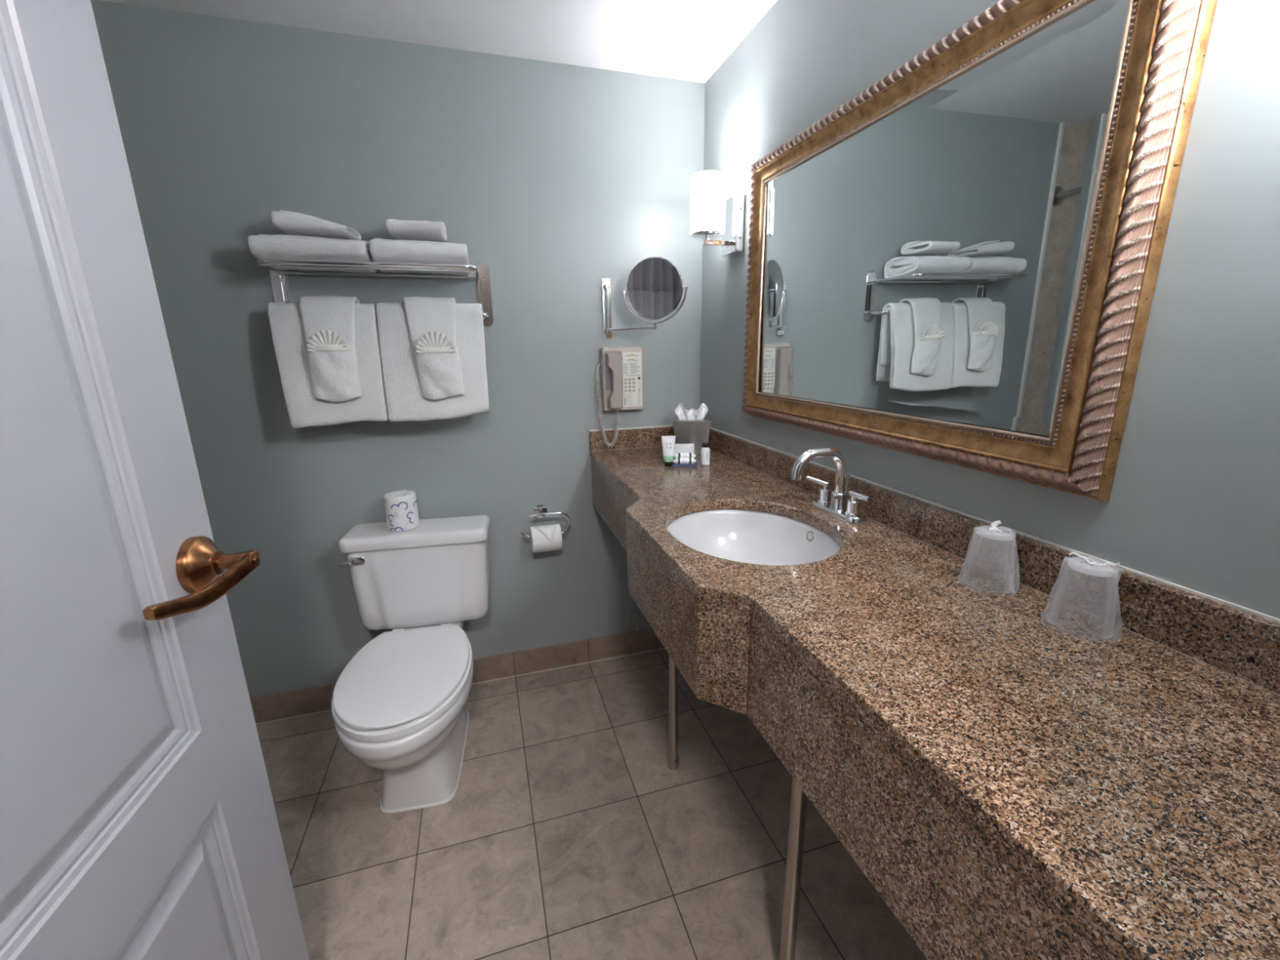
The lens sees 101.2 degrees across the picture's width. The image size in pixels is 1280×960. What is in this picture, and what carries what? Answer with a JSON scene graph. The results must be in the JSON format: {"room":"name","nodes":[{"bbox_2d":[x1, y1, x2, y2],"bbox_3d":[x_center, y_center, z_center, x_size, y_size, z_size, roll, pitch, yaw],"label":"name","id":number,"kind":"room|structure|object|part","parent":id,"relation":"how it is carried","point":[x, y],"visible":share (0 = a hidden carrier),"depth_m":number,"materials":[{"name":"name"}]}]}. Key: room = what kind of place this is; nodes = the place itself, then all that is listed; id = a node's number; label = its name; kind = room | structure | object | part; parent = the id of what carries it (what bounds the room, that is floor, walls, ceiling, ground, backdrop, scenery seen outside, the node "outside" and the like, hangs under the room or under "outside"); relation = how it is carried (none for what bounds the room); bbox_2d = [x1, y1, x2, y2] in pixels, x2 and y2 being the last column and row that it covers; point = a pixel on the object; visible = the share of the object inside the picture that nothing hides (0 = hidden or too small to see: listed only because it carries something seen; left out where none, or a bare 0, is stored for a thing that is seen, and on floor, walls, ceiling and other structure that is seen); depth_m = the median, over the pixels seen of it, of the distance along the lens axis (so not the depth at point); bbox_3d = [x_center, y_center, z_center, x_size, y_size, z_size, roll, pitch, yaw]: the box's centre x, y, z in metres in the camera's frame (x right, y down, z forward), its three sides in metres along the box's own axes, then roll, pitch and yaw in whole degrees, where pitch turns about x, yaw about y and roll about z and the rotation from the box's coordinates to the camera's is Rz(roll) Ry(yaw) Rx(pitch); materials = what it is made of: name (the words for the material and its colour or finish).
{"room":"hotel bathroom","nodes":[
{"label":"hotel bathroom","id":0,"kind":"room"},
{"bbox_2d":[90,0,705,697],"bbox_3d":[-0.555,-0.271,1.923,1.835,2.283,0.100,-5,15,-16],"label":"wall","id":1,"kind":"structure","parent":0,"point":[557,179],"depth_m":1.75,"materials":[{"name":"grey paint"}]},
{"bbox_2d":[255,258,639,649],"bbox_3d":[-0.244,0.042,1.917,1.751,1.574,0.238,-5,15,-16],"label":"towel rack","id":2,"kind":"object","parent":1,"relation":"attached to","point":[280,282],"visible":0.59,"depth_m":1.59,"materials":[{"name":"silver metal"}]},
{"bbox_3d":[-1.101,-0.575,1.616,0.049,0.207,0.007,-5,15,-16],"label":"wall plate","id":3,"kind":"part","parent":2,"relation":"part of","materials":[{"name":"silver metal"}]},
{"bbox_2d":[247,234,377,272],"bbox_3d":[-0.937,-0.662,1.527,0.288,0.096,0.185,-5,15,-15],"label":"bath towel","id":4,"kind":"object","parent":2,"relation":"on","point":[260,246],"visible":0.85,"depth_m":1.46,"materials":[{"name":"white fabric"}]},
{"bbox_2d":[271,210,361,239],"bbox_3d":[-0.927,-0.738,1.514,0.183,0.064,0.167,-4,15,-11],"label":"hand towel","id":5,"kind":"object","parent":4,"relation":"on","point":[291,223],"visible":0.95,"depth_m":1.47,"materials":[{"name":"white fabric"}]},
{"bbox_2d":[266,302,388,428],"bbox_3d":[-0.942,-0.352,1.609,0.285,0.369,0.108,-5,15,-16],"label":"bath towel","id":6,"kind":"object","parent":2,"relation":"hanging from","point":[289,340],"visible":0.56,"depth_m":1.58,"materials":[{"name":"white fabric"}]},
{"bbox_2d":[299,295,361,401],"bbox_3d":[-0.921,-0.398,1.590,0.154,0.308,0.173,-5,15,-16],"label":"hand towel","id":7,"kind":"object","parent":6,"relation":"on","point":[334,371],"visible":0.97,"depth_m":1.54,"materials":[{"name":"white fabric"}]},
{"bbox_2d":[306,329,348,352],"bbox_3d":[-0.903,-0.399,1.516,0.105,0.067,0.016,-5,15,-16],"label":"washcloth","id":8,"kind":"object","parent":7,"relation":"in","point":[323,337],"visible":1,"depth_m":1.51,"materials":[{"name":"white fabric"}]},
{"bbox_3d":[-0.785,-0.630,1.573,0.580,0.013,0.231,-5,15,-16],"label":"shelf frame","id":9,"kind":"part","parent":2,"relation":"part of","materials":[{"name":"silver metal"}]},
{"bbox_3d":[-0.764,-0.610,1.507,0.566,0.011,0.011,-5,15,-16],"label":"shelf rail","id":10,"kind":"part","parent":2,"relation":"part of","materials":[{"name":"silver metal"}]},
{"bbox_3d":[-0.812,-0.648,1.661,0.566,0.011,0.011,-5,15,-16],"label":"shelf rail","id":11,"kind":"part","parent":2,"relation":"part of","materials":[{"name":"silver metal"}]},
{"bbox_2d":[368,237,469,275],"bbox_3d":[-0.665,-0.686,1.607,0.265,0.094,0.190,-5,15,-16],"label":"bath towel","id":12,"kind":"object","parent":2,"relation":"on","point":[382,250],"visible":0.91,"depth_m":1.53,"materials":[{"name":"white fabric"}]},
{"bbox_2d":[386,218,447,241],"bbox_3d":[-0.670,-0.757,1.587,0.154,0.049,0.158,-5,15,-14],"label":"hand towel","id":13,"kind":"object","parent":12,"relation":"on","point":[399,229],"visible":0.98,"depth_m":1.53,"materials":[{"name":"white fabric"}]},
{"bbox_2d":[376,302,488,422],"bbox_3d":[-0.655,-0.380,1.692,0.312,0.365,0.110,-5,15,-16],"label":"bath towel","id":14,"kind":"object","parent":2,"relation":"hanging from","point":[406,401],"visible":0.7,"depth_m":1.66,"materials":[{"name":"white fabric"}]},
{"bbox_2d":[402,296,464,399],"bbox_3d":[-0.654,-0.420,1.670,0.161,0.314,0.171,-5,15,-16],"label":"hand towel","id":15,"kind":"object","parent":14,"relation":"on","point":[439,371],"visible":0.95,"depth_m":1.62,"materials":[{"name":"white fabric"}]},
{"bbox_2d":[415,331,455,353],"bbox_3d":[-0.625,-0.416,1.600,0.113,0.070,0.016,-5,15,-16],"label":"washcloth","id":16,"kind":"object","parent":15,"relation":"in","point":[434,339],"visible":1,"depth_m":1.60,"materials":[{"name":"white fabric"}]},
{"bbox_3d":[-0.528,-0.626,1.784,0.049,0.207,0.007,-5,15,-16],"label":"wall plate","id":17,"kind":"part","parent":2,"relation":"part of","materials":[{"name":"silver metal"}]},
{"bbox_2d":[249,627,665,724],"bbox_3d":[-0.570,0.753,2.117,1.729,0.105,0.010,-5,15,-16],"label":"baseboard","id":18,"kind":"structure","parent":1,"relation":"attached to","point":[274,706],"depth_m":2.13,"materials":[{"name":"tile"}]},
{"bbox_2d":[520,503,570,537],"bbox_3d":[-0.363,0.151,1.991,0.190,0.107,0.082,-5,15,-16],"label":"toilet paper holder","id":19,"kind":"object","parent":1,"relation":"attached to","point":[540,510],"visible":0.93,"depth_m":1.99,"materials":[{"name":"silver metal"}]},
{"bbox_3d":[-0.371,0.123,1.977,0.019,0.019,0.072,-5,15,-16],"label":"post","id":20,"kind":"part","parent":19,"relation":"part of","materials":[{"name":"silver metal"}]},
{"bbox_2d":[529,524,562,553],"bbox_3d":[-0.354,0.218,1.976,0.109,0.102,0.103,-5,15,-16],"label":"toilet paper roll","id":21,"kind":"object","parent":19,"relation":"hanging from","point":[544,538],"visible":0.98,"depth_m":1.94,"materials":[{"name":"white paper"}]},
{"bbox_2d":[595,346,643,447],"bbox_3d":[-0.075,-0.308,1.970,0.181,0.371,0.075,-5,15,-16],"label":"wall phone","id":22,"kind":"object","parent":1,"relation":"attached to","point":[621,367],"visible":1,"depth_m":1.94,"materials":[{"name":"beige plastic"}]},
{"bbox_3d":[-0.118,-0.253,1.970,0.095,0.266,0.031,-2,14,-3],"label":"coiled cord","id":23,"kind":"part","parent":22,"relation":"part of","materials":[{"name":"beige plastic"}]},
{"bbox_3d":[-0.029,-0.375,1.961,0.075,0.198,0.003,-5,15,-16],"label":"plate","id":24,"kind":"part","parent":22,"relation":"part of","materials":[{"name":"white"}]},
{"bbox_2d":[589,426,674,451],"bbox_3d":[0.028,-0.167,2.067,0.456,0.075,0.019,-5,15,-16],"label":"backsplash","id":25,"kind":"structure","parent":1,"relation":"attached to","point":[628,438],"depth_m":2.04,"materials":[{"name":"stone"}]},
{"bbox_2d":[601,256,688,338],"bbox_3d":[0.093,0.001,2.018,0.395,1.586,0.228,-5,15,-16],"label":"mirror","id":26,"kind":"object","parent":1,"relation":"attached to","point":[654,290],"visible":0.95,"depth_m":1.80,"materials":[{"name":"silver metal"}]},
{"bbox_3d":[-0.121,-0.623,1.913,0.032,0.209,0.008,-5,15,-16],"label":"wall plate","id":27,"kind":"part","parent":26,"relation":"part of","materials":[{"name":"silver metal"}]},
{"bbox_3d":[-0.114,-0.617,1.893,0.011,0.167,0.011,-5,15,-16],"label":"pivot rod","id":28,"kind":"part","parent":26,"relation":"part of","materials":[{"name":"silver metal"}]},
{"bbox_3d":[-0.029,-0.537,1.869,0.190,0.017,0.012,7,16,27],"label":"swing arm","id":29,"kind":"part","parent":26,"relation":"part of","materials":[{"name":"silver metal"}]},
{"bbox_2d":[102,0,777,83],"bbox_3d":[-0.654,-1.074,0.563,2.450,0.050,1.990,-5,15,-16],"label":"ceiling","id":30,"kind":"structure","parent":0,"point":[686,40],"depth_m":1.48,"materials":[{"name":"white paint"}]},
{"bbox_2d":[255,648,927,959],"bbox_3d":[-0.440,1.236,0.532,2.450,0.050,3.250,-5,15,-16],"label":"floor","id":31,"kind":"structure","parent":0,"point":[567,831],"depth_m":1.42,"materials":[{"name":"tile"}]},
{"bbox_2d":[331,515,490,813],"bbox_3d":[-0.695,0.567,1.619,0.459,0.715,0.716,-4,15,-11],"label":"toilet","id":32,"kind":"object","parent":31,"relation":"on","point":[398,708],"visible":1,"depth_m":1.60,"materials":[{"name":"white ceramic"}]},
{"bbox_3d":[-0.937,0.265,1.673,0.038,0.015,0.012,-4,15,-11],"label":"lever arm","id":33,"kind":"part","parent":32,"relation":"part of","materials":[{"name":"silver metal"}]},
{"bbox_3d":[-0.907,0.260,1.690,0.042,0.025,0.010,-4,15,-11],"label":"flush lever","id":34,"kind":"part","parent":32,"relation":"part of","materials":[{"name":"silver metal"}]},
{"bbox_3d":[-0.673,0.548,1.504,0.348,0.015,0.471,-4,15,-11],"label":"seat lid","id":35,"kind":"part","parent":32,"relation":"part of","materials":[{"name":"white plastic"}]},
{"bbox_2d":[382,489,419,531],"bbox_3d":[-0.798,0.101,1.759,0.101,0.118,0.102,-2,14,-7],"label":"toilet paper roll","id":36,"kind":"object","parent":32,"relation":"on","point":[401,509],"visible":1,"depth_m":1.72,"materials":[{"name":"white paper"}]},
{"bbox_2d":[391,502,408,510],"bbox_3d":[-0.783,0.086,1.709,0.050,0.029,0.007,-6,15,-19],"label":"print","id":37,"kind":"object","parent":36,"relation":"attached to","point":[394,505],"depth_m":1.71,"materials":[{"name":"blue"}]},
{"bbox_2d":[406,511,413,523],"bbox_3d":[-0.757,0.124,1.734,0.001,0.040,0.023,10,18,35],"label":"print","id":38,"kind":"object","parent":36,"relation":"attached to","point":[409,514],"depth_m":1.73,"materials":[{"name":"blue"}]},
{"bbox_3d":[-0.673,0.572,1.508,0.360,0.024,0.480,-4,15,-11],"label":"seat","id":39,"kind":"part","parent":32,"relation":"part of","materials":[{"name":"white plastic"}]},
{"bbox_3d":[-0.682,0.749,1.613,0.358,0.364,0.611,-4,15,-11],"label":"bowl","id":40,"kind":"part","parent":32,"relation":"part of","materials":[{"name":"white ceramic"}]},
{"bbox_3d":[-0.752,0.177,1.788,0.459,0.042,0.186,-4,15,-11],"label":"tank lid","id":41,"kind":"part","parent":32,"relation":"part of","materials":[{"name":"white ceramic"}]},
{"bbox_3d":[-0.750,0.342,1.831,0.440,0.298,0.173,-4,15,-11],"label":"tank","id":42,"kind":"part","parent":32,"relation":"part of","materials":[{"name":"white ceramic"}]},
{"bbox_2d":[589,425,1279,959],"bbox_3d":[0.270,0.491,1.313,0.528,0.988,1.868,-5,15,-16],"label":"countertop","id":43,"kind":"structure","parent":31,"relation":"on","point":[1011,782],"depth_m":0.61,"materials":[{"name":"stone"}]},
{"bbox_3d":[-0.082,0.086,1.738,0.020,0.192,0.682,-5,15,-16],"label":"apron panel","id":44,"kind":"part","parent":43,"relation":"part of","materials":[{"name":"stone"}]},
{"bbox_3d":[0.043,0.243,1.119,0.020,0.192,0.446,-5,15,-17],"label":"apron panel","id":45,"kind":"part","parent":43,"relation":"part of","materials":[{"name":"stone"}]},
{"bbox_2d":[661,435,675,466],"bbox_3d":[0.095,-0.097,1.742,0.033,0.100,0.033,-14,20,-42],"label":"tube","id":46,"kind":"object","parent":43,"relation":"on","point":[668,442],"visible":0.99,"depth_m":1.73,"materials":[{"name":"white plastic"}]},
{"bbox_3d":[0.101,0.484,1.565,0.029,0.881,0.029,-5,15,-16],"label":"leg","id":47,"kind":"part","parent":43,"relation":"part of","materials":[{"name":"beige"}]},
{"bbox_2d":[671,460,697,466],"bbox_3d":[0.147,-0.055,1.754,0.089,0.010,0.063,-1,14,0],"label":"soap tray","id":48,"kind":"object","parent":43,"relation":"on","point":[673,464],"visible":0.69,"depth_m":1.73,"materials":[{"name":"blue"}]},
{"bbox_2d":[673,443,693,459],"bbox_3d":[0.147,-0.091,1.765,0.068,0.064,0.013,-1,14,0],"label":"soap box","id":49,"kind":"object","parent":48,"relation":"on","point":[678,448],"visible":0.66,"depth_m":1.76,"materials":[{"name":"white"}]},
{"bbox_2d":[672,457,696,463],"bbox_3d":[0.147,-0.063,1.738,0.076,0.022,0.025,-1,14,0],"label":"soap","id":50,"kind":"object","parent":48,"relation":"in","point":[677,460],"visible":0.98,"depth_m":1.73,"materials":[{"name":"white paper"}]},
{"bbox_2d":[673,453,696,458],"bbox_3d":[0.149,-0.080,1.753,0.076,0.022,0.025,-1,14,-3],"label":"soap","id":51,"kind":"object","parent":48,"relation":"on","point":[693,455],"visible":0.8,"depth_m":1.74,"materials":[{"name":"white paper"}]},
{"bbox_2d":[672,417,711,454],"bbox_3d":[0.190,-0.165,1.952,0.136,0.124,0.114,0,14,4],"label":"tissue box","id":52,"kind":"object","parent":43,"relation":"on","point":[696,432],"visible":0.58,"depth_m":1.90,"materials":[{"name":"silver metal"}]},
{"bbox_2d":[675,402,707,419],"bbox_3d":[0.189,-0.249,1.934,0.122,0.072,0.055,0,14,4],"label":"tissue","id":53,"kind":"object","parent":52,"relation":"on","point":[682,414],"visible":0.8,"depth_m":1.93,"materials":[{"name":"white paper"}]},
{"bbox_2d":[700,441,710,465],"bbox_3d":[0.218,-0.088,1.749,0.030,0.074,0.030,-1,14,0],"label":"shampoo bottle","id":54,"kind":"object","parent":43,"relation":"on","point":[705,451],"visible":1,"depth_m":1.74,"materials":[{"name":"white plastic"}]},
{"bbox_3d":[0.144,0.298,0.897,0.092,0.192,0.020,7,16,29],"label":"apron panel","id":55,"kind":"part","parent":43,"relation":"part of","materials":[{"name":"stone"}]},
{"bbox_2d":[666,509,840,565],"bbox_3d":[0.242,0.203,1.183,0.390,0.150,0.464,-5,15,-16],"label":"undermount sink","id":56,"kind":"object","parent":43,"relation":"in","point":[747,536],"visible":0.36,"depth_m":1.33,"materials":[{"name":"white ceramic"}]},
{"bbox_3d":[0.298,0.629,0.990,0.029,0.881,0.029,-5,15,-16],"label":"leg","id":57,"kind":"part","parent":43,"relation":"part of","materials":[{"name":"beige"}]},
{"bbox_2d":[791,447,871,524],"bbox_3d":[0.443,0.002,1.212,0.171,0.162,0.161,5,15,21],"label":"faucet","id":58,"kind":"object","parent":43,"relation":"on","point":[833,504],"visible":1,"depth_m":1.19,"materials":[{"name":"silver metal"}]},
{"bbox_3d":[0.405,-0.019,1.187,0.142,0.109,0.024,-5,15,-16],"label":"spout","id":59,"kind":"part","parent":58,"relation":"part of","materials":[{"name":"silver metal"}]},
{"bbox_3d":[0.448,0.032,1.268,0.033,0.042,0.033,-5,15,-16],"label":"handle","id":60,"kind":"part","parent":58,"relation":"part of","materials":[{"name":"silver metal"}]},
{"bbox_3d":[0.463,0.072,1.228,0.052,0.016,0.162,-5,15,-16],"label":"plate","id":61,"kind":"part","parent":58,"relation":"part of","materials":[{"name":"silver metal"}]},
{"bbox_3d":[0.480,0.025,1.223,0.010,0.078,0.010,-5,15,-16],"label":"lift rod","id":62,"kind":"part","parent":58,"relation":"part of","materials":[{"name":"silver metal"}]},
{"bbox_3d":[0.477,0.056,1.174,0.033,0.042,0.033,-5,15,-16],"label":"handle","id":63,"kind":"part","parent":58,"relation":"part of","materials":[{"name":"silver metal"}]},
{"bbox_3d":[0.275,0.374,0.595,0.021,0.192,0.588,-5,15,-16],"label":"apron panel","id":64,"kind":"part","parent":43,"relation":"part of","materials":[{"name":"stone"}]},
{"bbox_2d":[958,520,1020,592],"bbox_3d":[0.573,0.121,0.856,0.086,0.103,0.089,10,18,37],"label":"cup","id":65,"kind":"object","parent":43,"relation":"on","point":[997,535],"visible":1,"depth_m":0.85,"materials":[{"name":"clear plastic"}]},
{"bbox_2d":[1040,551,1123,638],"bbox_3d":[0.617,0.154,0.725,0.092,0.103,0.092,12,19,41],"label":"cup","id":66,"kind":"object","parent":43,"relation":"on","point":[1100,569],"visible":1,"depth_m":0.71,"materials":[{"name":"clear plastic"}]},
{"bbox_2d":[700,0,1279,618],"bbox_3d":[0.580,-0.100,1.197,0.100,2.283,1.990,-5,15,-16],"label":"wall","id":67,"kind":"structure","parent":0,"point":[1193,504],"depth_m":0.68,"materials":[{"name":"grey"}]},
{"bbox_2d":[690,170,745,256],"bbox_3d":[0.238,-0.843,1.675,0.158,0.224,0.109,-5,15,-16],"label":"wall sconce","id":68,"kind":"object","parent":67,"relation":"attached to","point":[713,216],"visible":1,"depth_m":1.64,"materials":[{"name":"silver metal"}]},
{"bbox_3d":[0.214,-0.870,1.660,0.109,0.164,0.109,-5,15,-16],"label":"lamp shade","id":69,"kind":"part","parent":68,"relation":"part of","materials":[{"name":"white"}]},
{"bbox_3d":[0.245,-0.765,1.696,0.089,0.014,0.020,-5,15,-16],"label":"arm","id":70,"kind":"part","parent":68,"relation":"part of","materials":[{"name":"silver metal"}]},
{"bbox_3d":[0.301,-0.821,1.700,0.029,0.167,0.102,-5,15,-16],"label":"plate","id":71,"kind":"part","parent":68,"relation":"part of","materials":[{"name":"silver metal"}]},
{"bbox_2d":[742,0,1217,502],"bbox_3d":[0.491,-0.450,1.141,0.042,0.743,1.053,-5,15,-16],"label":"wall mirror","id":72,"kind":"object","parent":67,"relation":"attached to","point":[957,263],"visible":1,"depth_m":0.87,"materials":[{"name":"gold metal"}]},
{"bbox_2d":[760,0,1128,436],"bbox_3d":[0.495,-0.451,1.142,0.006,0.583,0.893,-5,15,-16],"label":"mirror glass","id":73,"kind":"object","parent":72,"relation":"attached to","point":[927,264],"depth_m":0.93,"materials":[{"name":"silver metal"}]},
{"bbox_2d":[708,428,1279,694],"bbox_3d":[0.509,0.033,1.262,0.019,0.075,1.848,-5,15,-16],"label":"backsplash","id":74,"kind":"structure","parent":67,"relation":"attached to","point":[1242,644],"depth_m":0.78,"materials":[{"name":"stone"}]},
{"bbox_3d":[-0.366,0.226,-0.027,2.450,2.183,0.120,-5,15,-16],"label":"wall","id":75,"kind":"structure","parent":0,"visible":0},
{"bbox_2d":[0,0,309,959],"bbox_3d":[-0.540,0.182,0.429,0.120,2.023,0.800,-4,15,-12],"label":"door","id":76,"kind":"structure","parent":75,"relation":"in","point":[139,820],"depth_m":0.60,"materials":[{"name":"grey paint"}]},
{"bbox_3d":[-0.622,0.120,0.756,0.033,0.081,0.081,-4,15,-12],"label":"handle","id":77,"kind":"part","parent":76,"relation":"part of","materials":[{"name":"orange metal"}]},
{"bbox_3d":[-0.569,0.144,0.693,0.018,0.042,0.180,-1,14,-1],"label":"lever","id":78,"kind":"part","parent":76,"relation":"part of","materials":[{"name":"orange metal"}]}
]}

